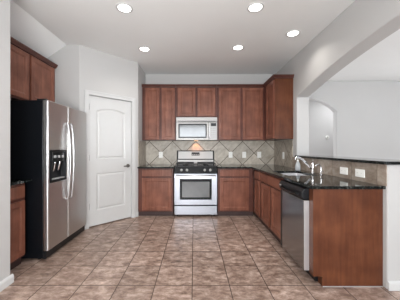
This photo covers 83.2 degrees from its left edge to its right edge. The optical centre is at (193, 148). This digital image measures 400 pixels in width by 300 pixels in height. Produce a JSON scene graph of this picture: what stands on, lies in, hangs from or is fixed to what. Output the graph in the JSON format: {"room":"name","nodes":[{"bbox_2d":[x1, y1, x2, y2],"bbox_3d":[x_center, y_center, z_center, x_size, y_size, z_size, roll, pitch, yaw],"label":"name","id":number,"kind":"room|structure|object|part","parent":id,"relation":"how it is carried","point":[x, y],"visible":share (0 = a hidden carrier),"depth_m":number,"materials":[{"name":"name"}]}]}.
{"room":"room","nodes":[
{"label":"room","id":0,"kind":"room"},
{"bbox_2d":[0,0,9,281],"bbox_3d":[-2.074,-0.159,-0.095,0.851,2.743,6.810,0,0,0],"label":"wall","id":1,"kind":"structure","parent":0,"point":[4,4],"depth_m":1.96,"materials":[{"name":"paint"}]},
{"bbox_2d":[0,273,13,291],"bbox_3d":[-1.643,1.174,-0.728,0.014,0.078,5.545,0,0,0],"label":"baseboard","id":2,"kind":"structure","parent":1,"relation":"attached to","point":[9,280],"depth_m":1.97,"materials":[{"name":"white wood"}]},
{"bbox_2d":[10,36,57,101],"bbox_3d":[-2.184,-0.902,2.788,0.360,0.650,1.055,0,0,0],"label":"upper cabinet","id":3,"kind":"object","parent":1,"relation":"attached to","point":[32,75],"visible":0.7,"depth_m":2.81,"materials":[{"name":"brown wood"}]},
{"bbox_3d":[-2.041,-0.882,2.527,0.020,0.566,0.495,0,0,0],"label":"door","id":4,"kind":"part","parent":3,"relation":"part of","materials":[{"name":"brown wood"}]},
{"bbox_3d":[-2.184,-1.201,2.788,0.360,0.051,1.055,0,0,0],"label":"crown moulding","id":5,"kind":"part","parent":3,"relation":"part of","materials":[{"name":"brown wood"}]},
{"bbox_3d":[-2.041,-0.882,3.047,0.020,0.566,0.465,0,0,0],"label":"door","id":6,"kind":"part","parent":3,"relation":"part of","materials":[{"name":"brown wood"}]},
{"bbox_2d":[47,45,78,109],"bbox_3d":[-2.095,-0.159,3.375,0.810,2.743,0.110,0,0,0],"label":"wall","id":7,"kind":"structure","parent":0,"point":[66,58],"depth_m":3.32,"materials":[{"name":"paint"}]},
{"bbox_2d":[79,45,137,228],"bbox_3d":[-1.384,-0.159,3.709,0.110,2.743,0.983,0,0,45],"label":"wall","id":8,"kind":"structure","parent":0,"point":[99,71],"depth_m":3.63,"materials":[{"name":"paint"}]},
{"bbox_2d":[89,95,130,226],"bbox_3d":[-1.345,0.192,3.672,0.106,2.010,0.726,0,0,45],"label":"door","id":9,"kind":"structure","parent":8,"relation":"in","point":[109,119],"depth_m":3.67,"materials":[{"name":"white wood"}]},
{"bbox_2d":[85,89,135,229],"bbox_3d":[-1.371,0.165,3.706,0.123,2.097,0.851,0,0,45],"label":"trim","id":10,"kind":"structure","parent":8,"relation":"attached to","point":[87,92],"depth_m":3.84,"materials":[{"name":"white wood"}]},
{"bbox_2d":[138,64,145,215],"bbox_3d":[-1.055,-0.159,4.381,0.110,2.743,0.718,0,0,0],"label":"wall","id":11,"kind":"structure","parent":0,"point":[141,75],"depth_m":4.21,"materials":[{"name":"paint"}]},
{"bbox_2d":[138,141,145,166],"bbox_3d":[-0.995,0.091,4.330,0.008,0.467,0.600,0,0,0],"label":"tile backsplash","id":12,"kind":"structure","parent":11,"relation":"attached to","point":[141,144],"depth_m":4.25,"materials":[{"name":"beige tile"}]},
{"bbox_2d":[0,212,399,299],"bbox_3d":[2.000,1.263,1.500,9.200,0.100,10.200,0,0,0],"label":"floor","id":13,"kind":"structure","parent":0,"point":[180,257],"depth_m":2.26,"materials":[{"name":"tile"}]},
{"bbox_2d":[10,183,24,269],"bbox_3d":[-2.064,0.784,2.208,0.596,0.858,0.335,0,0,0],"label":"base cabinet","id":14,"kind":"object","parent":13,"relation":"on","point":[17,192],"visible":0.65,"depth_m":2.26,"materials":[{"name":"brown wood"}]},
{"bbox_3d":[-1.776,0.443,2.208,0.020,0.130,0.295,0,0,0],"label":"drawer","id":15,"kind":"part","parent":14,"relation":"part of","materials":[{"name":"brown wood"}]},
{"bbox_2d":[10,179,31,185],"bbox_3d":[-2.046,0.340,2.212,0.643,0.027,0.360,0,0,0],"label":"countertop","id":16,"kind":"structure","parent":14,"relation":"on","point":[12,181],"depth_m":2.29,"materials":[{"name":"stone"}]},
{"bbox_2d":[10,99,85,258],"bbox_3d":[-1.920,0.337,2.853,0.819,1.752,0.865,0,0,0],"label":"refrigerator","id":17,"kind":"object","parent":13,"relation":"on","point":[48,138],"visible":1,"depth_m":2.43,"materials":[{"name":"silver metal"}]},
{"bbox_3d":[-1.599,0.292,2.612,0.057,1.632,0.385,0,0,0],"label":"freezer door","id":18,"kind":"part","parent":17,"relation":"part of","materials":[{"name":"metal"}]},
{"bbox_3d":[-1.541,0.153,2.770,0.061,0.953,0.023,0,0,0],"label":"handle","id":19,"kind":"part","parent":17,"relation":"part of","materials":[{"name":"silver metal"}]},
{"bbox_3d":[-1.541,0.153,2.850,0.061,0.953,0.023,0,0,0],"label":"handle","id":20,"kind":"part","parent":17,"relation":"part of","materials":[{"name":"silver metal"}]},
{"bbox_3d":[-1.599,0.292,3.048,0.057,1.632,0.474,0,0,0],"label":"fridge door","id":21,"kind":"part","parent":17,"relation":"part of","materials":[{"name":"metal"}]},
{"bbox_2d":[138,168,173,215],"bbox_3d":[-0.684,0.784,4.319,0.626,0.858,0.640,0,0,0],"label":"base cabinet","id":22,"kind":"object","parent":13,"relation":"on","point":[155,185],"visible":0.8,"depth_m":4.01,"materials":[{"name":"brown wood"}]},
{"bbox_2d":[137,164,175,167],"bbox_3d":[-0.681,0.340,4.305,0.636,0.027,0.670,0,0,0],"label":"countertop","id":23,"kind":"structure","parent":22,"relation":"on","point":[145,165],"depth_m":4.08,"materials":[{"name":"stone"}]},
{"bbox_3d":[-0.662,0.438,4.008,0.530,0.120,0.020,0,0,0],"label":"drawer","id":24,"kind":"part","parent":22,"relation":"part of","materials":[{"name":"brown wood"}]},
{"bbox_3d":[-0.662,0.815,4.008,0.530,0.580,0.020,0,0,0],"label":"door","id":25,"kind":"part","parent":22,"relation":"part of","materials":[{"name":"brown wood"}]},
{"bbox_2d":[174,150,216,215],"bbox_3d":[0.031,0.627,4.282,0.766,1.172,0.691,0,0,0],"label":"gas range","id":26,"kind":"object","parent":13,"relation":"on","point":[195,171],"visible":1,"depth_m":3.99,"materials":[{"name":"silver metal"}]},
{"bbox_3d":[0.031,1.101,4.010,0.762,0.155,0.038,0,0,0],"label":"storage drawer","id":27,"kind":"part","parent":26,"relation":"part of","materials":[{"name":"metal"}]},
{"bbox_3d":[0.031,0.725,4.007,0.762,0.553,0.044,0,0,0],"label":"oven door","id":28,"kind":"part","parent":26,"relation":"part of","materials":[{"name":"metal"}]},
{"bbox_2d":[174,164,216,166],"bbox_3d":[0.031,0.320,4.285,0.766,0.014,0.540,0,0,0],"label":"cooktop","id":29,"kind":"object","parent":26,"relation":"in","point":[177,165],"depth_m":4.14,"materials":[{"name":"black metal"}]},
{"bbox_3d":[0.031,0.385,4.008,0.764,0.112,0.041,0,0,0],"label":"control panel","id":30,"kind":"part","parent":26,"relation":"part of","materials":[{"name":"black metal"}]},
{"bbox_3d":[0.031,0.268,4.558,0.726,0.080,0.016,0,0,0],"label":"guard panel","id":31,"kind":"part","parent":26,"relation":"part of","materials":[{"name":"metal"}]},
{"bbox_3d":[0.031,0.134,4.576,0.706,0.151,0.022,0,0,0],"label":"guard panel","id":32,"kind":"part","parent":26,"relation":"part of","materials":[{"name":"metal"}]},
{"bbox_3d":[0.031,0.475,3.950,0.706,0.026,0.026,0,0,0],"label":"handle","id":33,"kind":"part","parent":26,"relation":"part of","materials":[{"name":"metal"}]},
{"bbox_2d":[217,168,253,215],"bbox_3d":[0.746,0.784,4.319,0.636,0.858,0.640,0,0,0],"label":"base cabinet","id":34,"kind":"object","parent":13,"relation":"on","point":[235,186],"visible":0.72,"depth_m":4.01,"materials":[{"name":"brown wood"}]},
{"bbox_3d":[0.721,0.438,4.008,0.515,0.120,0.020,0,0,0],"label":"drawer","id":35,"kind":"part","parent":34,"relation":"part of","materials":[{"name":"brown wood"}]},
{"bbox_3d":[0.721,0.815,4.008,0.515,0.580,0.020,0,0,0],"label":"door","id":36,"kind":"part","parent":34,"relation":"part of","materials":[{"name":"brown wood"}]},
{"bbox_2d":[216,164,385,188],"bbox_3d":[1.042,0.340,3.292,1.236,0.027,2.694,0,0,0],"label":"countertop","id":37,"kind":"structure","parent":34,"relation":"on","point":[314,180],"depth_m":2.44,"materials":[{"name":"stone"}]},
{"bbox_2d":[281,173,307,175],"bbox_3d":[1.320,0.426,2.980,0.362,0.144,0.552,0,0,0],"label":"sink","id":38,"kind":"object","parent":37,"relation":"in","point":[288,174],"visible":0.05,"depth_m":3.24,"materials":[{"name":"metal"}]},
{"bbox_3d":[1.320,0.426,3.123,0.362,0.144,0.267,0,0,0],"label":"bowl","id":39,"kind":"part","parent":38,"relation":"part of","materials":[{"name":"metal"}]},
{"bbox_2d":[294,158,300,169],"bbox_3d":[1.560,0.232,3.380,0.076,0.188,0.076,0,0,44],"label":"soap dispenser","id":40,"kind":"object","parent":37,"relation":"on","point":[297,165],"visible":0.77,"depth_m":3.36,"materials":[{"name":"white plastic"}]},
{"bbox_2d":[295,161,300,169],"bbox_3d":[1.560,0.258,3.380,0.076,0.134,0.075,0,0,0],"label":"bottle","id":41,"kind":"object","parent":40,"relation":"on","point":[297,166],"depth_m":3.36,"materials":[{"name":"white plastic"}]},
{"bbox_2d":[295,156,314,172],"bbox_3d":[1.472,0.216,2.985,0.267,0.220,0.059,0,0,0],"label":"kitchen faucet","id":42,"kind":"object","parent":37,"relation":"on","point":[312,167],"visible":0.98,"depth_m":2.97,"materials":[{"name":"silver metal"}]},
{"bbox_3d":[1.462,0.197,2.989,0.247,0.181,0.032,0,0,3],"label":"spout","id":43,"kind":"part","parent":42,"relation":"part of","materials":[{"name":"silver metal"}]},
{"bbox_2d":[310,162,314,172],"bbox_3d":[1.575,0.256,2.985,0.060,0.140,0.059,0,0,0],"label":"faucet","id":44,"kind":"object","parent":42,"relation":"on","point":[312,167],"depth_m":2.97,"materials":[{"name":"silver metal"}]},
{"bbox_2d":[315,164,323,174],"bbox_3d":[1.555,0.258,2.790,0.092,0.135,0.061,0,0,31],"label":"tap","id":45,"kind":"object","parent":37,"relation":"on","point":[321,171],"visible":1,"depth_m":2.78,"materials":[{"name":"silver metal"}]},
{"bbox_2d":[254,169,263,224],"bbox_3d":[1.352,0.784,3.771,0.614,0.858,0.450,0,0,0],"label":"base cabinet","id":46,"kind":"object","parent":13,"relation":"on","point":[257,174],"visible":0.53,"depth_m":3.74,"materials":[{"name":"brown wood"}]},
{"bbox_3d":[1.054,0.819,3.756,0.020,0.572,0.280,0,0,0],"label":"door","id":47,"kind":"part","parent":46,"relation":"part of","materials":[{"name":"brown wood"}]},
{"bbox_3d":[1.054,0.443,3.761,0.020,0.130,0.320,0,0,0],"label":"drawer","id":48,"kind":"part","parent":46,"relation":"part of","materials":[{"name":"brown wood"}]},
{"bbox_2d":[261,172,308,242],"bbox_3d":[1.352,0.784,3.078,0.614,0.858,0.932,0,0,0],"label":"base cabinet","id":49,"kind":"object","parent":13,"relation":"on","point":[270,189],"visible":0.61,"depth_m":3.03,"materials":[{"name":"brown wood"}]},
{"bbox_3d":[1.054,0.819,3.329,0.020,0.572,0.365,0,0,0],"label":"door","id":50,"kind":"part","parent":49,"relation":"part of","materials":[{"name":"brown wood"}]},
{"bbox_3d":[1.054,0.819,2.880,0.020,0.572,0.375,0,0,0],"label":"door","id":51,"kind":"part","parent":49,"relation":"part of","materials":[{"name":"brown wood"}]},
{"bbox_2d":[279,180,317,281],"bbox_3d":[1.297,0.785,2.327,0.687,0.855,0.558,0,0,0],"label":"dishwasher","id":52,"kind":"object","parent":13,"relation":"on","point":[294,197],"visible":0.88,"depth_m":2.19,"materials":[{"name":"silver metal"}]},
{"bbox_3d":[1.026,0.792,2.582,0.049,0.642,0.048,0,0,0],"label":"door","id":53,"kind":"part","parent":52,"relation":"part of","materials":[{"name":"black plastic"}]},
{"bbox_3d":[0.977,0.430,2.330,0.047,0.039,0.415,0,0,0],"label":"handle","id":54,"kind":"part","parent":52,"relation":"part of","materials":[{"name":"black plastic"}]},
{"bbox_3d":[1.026,0.792,2.305,0.051,0.642,0.505,0,0,0],"label":"door","id":55,"kind":"part","parent":52,"relation":"part of","materials":[{"name":"metal"}]},
{"bbox_2d":[309,188,382,286],"bbox_3d":[1.353,0.784,2.007,0.613,0.859,0.075,0,0,0],"label":"cabinet end panel","id":56,"kind":"object","parent":13,"relation":"on","point":[346,225],"visible":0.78,"depth_m":1.98,"materials":[{"name":"brown wood"}]},
{"bbox_2d":[10,0,399,80],"bbox_3d":[2.000,-1.332,1.500,9.200,0.597,10.200,0,0,0],"label":"ceiling","id":57,"kind":"structure","parent":0,"point":[181,36],"depth_m":2.92,"materials":[{"name":"paint"}]},
{"bbox_2d":[116,3,132,12],"bbox_3d":[-0.757,-1.526,2.450,0.180,0.006,0.180,0,0,0],"label":"recessed light","id":58,"kind":"object","parent":57,"relation":"in","point":[122,7],"visible":1,"depth_m":2.44,"materials":[{"name":"white glass"}]},
{"bbox_2d":[138,46,149,51],"bbox_3d":[-0.761,-1.526,3.460,0.180,0.006,0.180,0,0,0],"label":"recessed light","id":59,"kind":"object","parent":57,"relation":"in","point":[143,48],"visible":1,"depth_m":3.46,"materials":[{"name":"white glass"}]},
{"bbox_2d":[232,45,243,49],"bbox_3d":[0.667,-1.526,3.410,0.180,0.006,0.180,0,0,0],"label":"recessed light","id":60,"kind":"object","parent":57,"relation":"in","point":[236,47],"visible":1,"depth_m":3.40,"materials":[{"name":"white glass"}]},
{"bbox_2d":[247,2,263,12],"bbox_3d":[0.667,-1.526,2.440,0.180,0.006,0.180,0,0,0],"label":"recessed light","id":61,"kind":"object","parent":57,"relation":"in","point":[255,7],"visible":1,"depth_m":2.43,"materials":[{"name":"white glass"}]},
{"bbox_2d":[286,30,299,36],"bbox_3d":[1.316,-1.526,2.990,0.180,0.006,0.180,0,0,0],"label":"recessed light","id":62,"kind":"object","parent":57,"relation":"in","point":[292,33],"visible":1,"depth_m":2.98,"materials":[{"name":"white glass"}]},
{"bbox_2d":[146,74,272,83],"bbox_3d":[0.330,-0.159,4.690,2.660,2.743,0.100,0,0,0],"label":"wall","id":63,"kind":"structure","parent":0,"point":[150,78],"depth_m":4.64,"materials":[{"name":"paint"}]},
{"bbox_2d":[142,84,176,140],"bbox_3d":[-0.672,-0.693,4.460,0.650,1.068,0.357,0,0,0],"label":"upper cabinet","id":64,"kind":"object","parent":63,"relation":"attached to","point":[158,100],"visible":0.87,"depth_m":4.32,"materials":[{"name":"brown wood"}]},
{"bbox_3d":[-0.798,-0.668,4.319,0.273,0.994,0.020,0,0,0],"label":"door","id":65,"kind":"part","parent":64,"relation":"part of","materials":[{"name":"brown wood"}]},
{"bbox_3d":[-0.672,-1.201,4.460,0.650,0.051,0.357,0,0,0],"label":"crown moulding","id":66,"kind":"part","parent":64,"relation":"part of","materials":[{"name":"brown wood"}]},
{"bbox_3d":[-0.492,-0.668,4.319,0.254,0.994,0.020,0,0,0],"label":"door","id":67,"kind":"part","parent":64,"relation":"part of","materials":[{"name":"brown wood"}]},
{"bbox_2d":[176,84,216,116],"bbox_3d":[0.046,-0.910,4.460,0.782,0.634,0.357,0,0,0],"label":"upper cabinet","id":68,"kind":"object","parent":63,"relation":"attached to","point":[192,100],"visible":0.84,"depth_m":4.32,"materials":[{"name":"brown wood"}]},
{"bbox_3d":[-0.141,-0.891,4.319,0.337,0.548,0.020,0,0,0],"label":"door","id":69,"kind":"part","parent":68,"relation":"part of","materials":[{"name":"brown wood"}]},
{"bbox_2d":[176,117,216,140],"bbox_3d":[0.051,-0.372,4.411,0.771,0.436,0.438,0,0,0],"label":"microwave","id":70,"kind":"object","parent":68,"relation":"attached to","point":[187,128],"visible":1,"depth_m":4.24,"materials":[{"name":"white plastic"}]},
{"bbox_3d":[-0.032,-0.328,4.250,0.607,0.333,0.030,0,0,0],"label":"door","id":71,"kind":"part","parent":70,"relation":"part of","materials":[{"name":"metal"}]},
{"bbox_3d":[0.355,-0.328,4.250,0.161,0.333,0.030,0,0,0],"label":"control panel","id":72,"kind":"part","parent":70,"relation":"part of","materials":[{"name":"metal"}]},
{"bbox_3d":[0.046,-1.201,4.460,0.782,0.051,0.357,0,0,0],"label":"crown moulding","id":73,"kind":"part","parent":68,"relation":"part of","materials":[{"name":"brown wood"}]},
{"bbox_3d":[0.237,-0.891,4.319,0.340,0.548,0.020,0,0,0],"label":"door","id":74,"kind":"part","parent":68,"relation":"part of","materials":[{"name":"brown wood"}]},
{"bbox_2d":[145,141,273,163],"bbox_3d":[0.330,0.083,4.635,2.659,0.484,0.008,0,0,0],"label":"tile backsplash","id":75,"kind":"structure","parent":63,"relation":"attached to","point":[221,149],"depth_m":4.63,"materials":[{"name":"beige tile"}]},
{"bbox_2d":[216,84,276,140],"bbox_3d":[1.049,-0.693,4.460,1.220,1.068,0.357,0,0,0],"label":"upper cabinet","id":76,"kind":"object","parent":63,"relation":"attached to","point":[241,108],"visible":0.68,"depth_m":4.32,"materials":[{"name":"brown wood"}]},
{"bbox_3d":[0.681,-0.668,4.319,0.415,0.994,0.020,0,0,0],"label":"door","id":77,"kind":"part","parent":76,"relation":"part of","materials":[{"name":"brown wood"}]},
{"bbox_3d":[1.049,-1.201,4.460,1.220,0.051,0.357,0,0,0],"label":"crown moulding","id":78,"kind":"part","parent":76,"relation":"part of","materials":[{"name":"brown wood"}]},
{"bbox_3d":[1.129,-0.668,4.319,0.390,0.994,0.020,0,0,0],"label":"door","id":79,"kind":"part","parent":76,"relation":"part of","materials":[{"name":"brown wood"}]},
{"bbox_2d":[309,100,332,155],"bbox_3d":[4.100,-0.159,6.350,4.800,2.743,0.100,0,0,0],"label":"wall","id":80,"kind":"structure","parent":0,"point":[320,116],"depth_m":6.30,"materials":[{"name":"paint"}]},
{"bbox_2d":[276,0,399,288],"bbox_3d":[1.758,-0.159,0.620,0.195,2.743,8.240,0,0,0],"label":"wall","id":81,"kind":"structure","parent":0,"point":[364,24],"depth_m":2.43,"materials":[{"name":"paint"}]},
{"bbox_2d":[263,74,293,139],"bbox_3d":[1.487,-0.693,4.002,0.346,1.068,0.559,0,0,0],"label":"upper cabinet","id":82,"kind":"object","parent":81,"relation":"attached to","point":[279,87],"visible":1,"depth_m":3.76,"materials":[{"name":"brown wood"}]},
{"bbox_3d":[1.351,-0.668,3.998,0.020,0.994,0.405,0,0,0],"label":"door","id":83,"kind":"part","parent":82,"relation":"part of","materials":[{"name":"brown wood"}]},
{"bbox_3d":[1.487,-1.201,4.002,0.346,0.051,0.559,0,0,0],"label":"crown moulding","id":84,"kind":"part","parent":82,"relation":"part of","materials":[{"name":"brown wood"}]},
{"bbox_3d":[1.508,-0.666,3.767,0.301,1.015,0.005,0,0,0],"label":"panel","id":85,"kind":"part","parent":82,"relation":"part of","materials":[{"name":"brown wood"}]},
{"bbox_2d":[274,140,292,167],"bbox_3d":[1.655,0.089,4.203,0.008,0.472,0.856,0,0,0],"label":"tile backsplash","id":86,"kind":"structure","parent":81,"relation":"attached to","point":[286,146],"depth_m":4.10,"materials":[{"name":"beige tile"}]},
{"bbox_2d":[292,157,386,185],"bbox_3d":[1.655,0.233,2.854,0.008,0.185,1.839,0,0,0],"label":"tile backsplash","id":87,"kind":"structure","parent":81,"relation":"attached to","point":[374,173],"depth_m":2.37,"materials":[{"name":"beige tile"}]},
{"bbox_2d":[340,167,347,174],"bbox_3d":[1.646,0.245,2.475,0.009,0.078,0.125,0,0,0],"label":"wall outlet","id":88,"kind":"object","parent":87,"relation":"attached to","point":[343,170],"visible":1,"depth_m":2.46,"materials":[{"name":"white plastic"}]},
{"bbox_2d":[355,169,364,177],"bbox_3d":[1.646,0.245,2.235,0.009,0.078,0.125,0,0,0],"label":"wall outlet","id":89,"kind":"object","parent":87,"relation":"attached to","point":[358,172],"visible":1,"depth_m":2.22,"materials":[{"name":"white plastic"}]},
{"bbox_2d":[295,155,399,164],"bbox_3d":[1.821,0.124,2.764,0.398,0.028,1.728,0,0,0],"label":"bar","id":90,"kind":"object","parent":81,"relation":"attached to","point":[337,158],"visible":0.99,"depth_m":2.35,"materials":[{"name":"stone"}]},
{"bbox_2d":[388,281,399,290],"bbox_3d":[1.766,1.174,2.773,0.208,0.078,1.714,0,0,0],"label":"baseboard","id":91,"kind":"structure","parent":81,"relation":"attached to","point":[392,285],"depth_m":1.92,"materials":[{"name":"white wood"}]},
{"bbox_2d":[309,81,399,159],"bbox_3d":[4.150,-0.159,5.165,4.700,2.743,0.130,0,0,0],"label":"wall","id":92,"kind":"structure","parent":0,"point":[366,114],"depth_m":5.10,"materials":[{"name":"paint"}]}
]}

